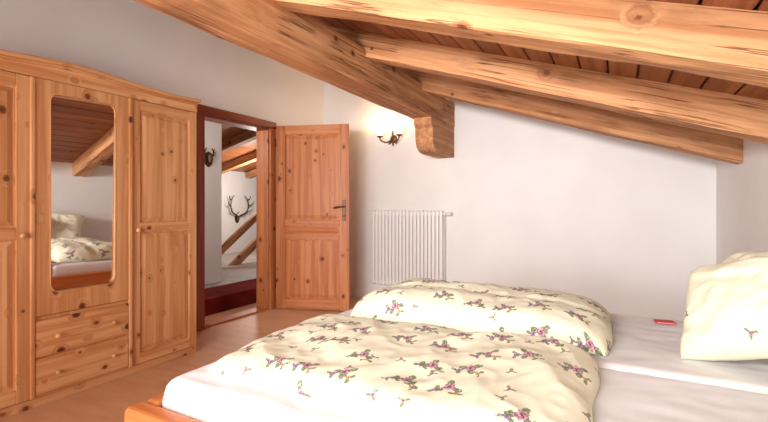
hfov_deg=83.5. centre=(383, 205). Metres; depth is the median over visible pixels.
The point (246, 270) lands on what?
floor
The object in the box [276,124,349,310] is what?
door
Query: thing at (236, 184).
wall
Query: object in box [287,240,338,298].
panel
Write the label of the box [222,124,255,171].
ceiling
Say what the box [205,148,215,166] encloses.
trophy
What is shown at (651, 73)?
ceiling
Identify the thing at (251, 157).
rafter
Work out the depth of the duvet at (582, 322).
2.01 m
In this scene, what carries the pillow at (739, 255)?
on the double bed
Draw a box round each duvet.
[208,314,599,421]
[350,278,612,355]
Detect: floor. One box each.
[0,296,360,421]
[205,250,255,287]
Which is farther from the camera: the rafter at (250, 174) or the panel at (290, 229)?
the rafter at (250, 174)
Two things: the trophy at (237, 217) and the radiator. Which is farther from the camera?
the trophy at (237, 217)
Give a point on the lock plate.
(343, 201)
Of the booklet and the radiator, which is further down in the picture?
the booklet
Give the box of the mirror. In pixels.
[51,95,114,290]
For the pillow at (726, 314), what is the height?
0.465 m
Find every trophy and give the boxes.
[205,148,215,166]
[228,195,253,222]
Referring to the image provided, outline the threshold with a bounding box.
[205,307,267,327]
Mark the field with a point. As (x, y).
(337, 133)
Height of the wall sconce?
0.244 m
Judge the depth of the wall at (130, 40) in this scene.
3.63 m
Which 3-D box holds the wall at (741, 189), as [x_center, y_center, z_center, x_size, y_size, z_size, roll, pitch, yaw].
[1.120,0.334,0.301,0.200,1.632,8.000,0,0,29]
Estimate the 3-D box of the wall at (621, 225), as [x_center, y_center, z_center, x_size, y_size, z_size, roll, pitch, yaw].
[1.078,-0.353,4.764,4.140,3.007,0.200,0,0,29]
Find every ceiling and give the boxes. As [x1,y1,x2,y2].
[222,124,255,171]
[312,0,767,99]
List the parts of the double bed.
foot rail, rail, mattress, mattress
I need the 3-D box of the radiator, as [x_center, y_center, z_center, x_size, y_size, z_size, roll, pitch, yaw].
[0.311,0.590,5.022,1.020,1.080,0.078,0,0,29]
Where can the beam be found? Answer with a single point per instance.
(301, 42)
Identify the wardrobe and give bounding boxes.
[0,49,200,419]
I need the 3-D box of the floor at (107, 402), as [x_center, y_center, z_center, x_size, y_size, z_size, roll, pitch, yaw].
[0.091,1.210,3.138,4.719,0.121,12.000,0,0,29]
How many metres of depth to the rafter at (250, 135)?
6.86 m
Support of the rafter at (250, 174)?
attached to the ceiling at (228, 132)
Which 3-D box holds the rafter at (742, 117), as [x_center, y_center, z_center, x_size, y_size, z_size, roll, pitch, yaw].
[0.163,-1.060,3.029,4.359,0.172,0.168,21,10,27]
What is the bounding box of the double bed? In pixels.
[125,309,767,421]
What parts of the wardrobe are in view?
door panel, door panel, door rail, door rail, door rail, door knob, drawer, drawer, mirror door, mirror moulding, cornice, door panel, door panel, door rail, door rail, door rail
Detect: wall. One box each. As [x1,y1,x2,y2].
[0,0,323,127]
[205,121,221,284]
[222,171,255,253]
[324,82,715,320]
[716,139,767,263]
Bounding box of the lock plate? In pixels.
[342,200,345,220]
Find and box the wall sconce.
[374,122,404,145]
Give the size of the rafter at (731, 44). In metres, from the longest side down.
4.359 x 0.173 x 0.171 m
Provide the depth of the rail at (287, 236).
4.73 m
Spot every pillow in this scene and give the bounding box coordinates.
[680,256,767,360]
[722,251,767,262]
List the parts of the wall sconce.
lamp shade, lamp shade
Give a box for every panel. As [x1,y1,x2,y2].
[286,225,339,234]
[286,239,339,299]
[287,226,338,233]
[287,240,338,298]
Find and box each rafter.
[222,130,255,152]
[222,151,255,173]
[246,169,255,178]
[270,0,767,87]
[331,27,767,143]
[394,66,742,163]
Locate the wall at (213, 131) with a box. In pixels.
[205,121,221,284]
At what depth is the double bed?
1.39 m
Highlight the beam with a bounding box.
[133,0,454,158]
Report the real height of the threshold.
0.020 m
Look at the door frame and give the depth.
4.76 m
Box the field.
[286,133,339,219]
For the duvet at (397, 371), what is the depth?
1.38 m
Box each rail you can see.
[285,234,339,238]
[285,298,339,310]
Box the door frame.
[197,104,275,331]
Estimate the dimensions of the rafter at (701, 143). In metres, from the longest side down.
4.359 x 0.176 x 0.171 m
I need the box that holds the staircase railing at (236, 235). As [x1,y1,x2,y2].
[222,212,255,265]
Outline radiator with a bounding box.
[372,210,451,285]
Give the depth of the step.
4.88 m
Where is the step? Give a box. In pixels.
[205,278,255,315]
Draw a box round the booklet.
[653,319,675,324]
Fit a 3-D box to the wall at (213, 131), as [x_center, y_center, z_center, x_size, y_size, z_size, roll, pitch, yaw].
[-2.761,-0.188,4.445,0.120,2.325,2.570,0,0,29]
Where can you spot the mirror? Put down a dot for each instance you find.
(82, 131)
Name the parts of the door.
hinge stile, rail, rail, lock stile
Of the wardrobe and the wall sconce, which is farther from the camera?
the wall sconce

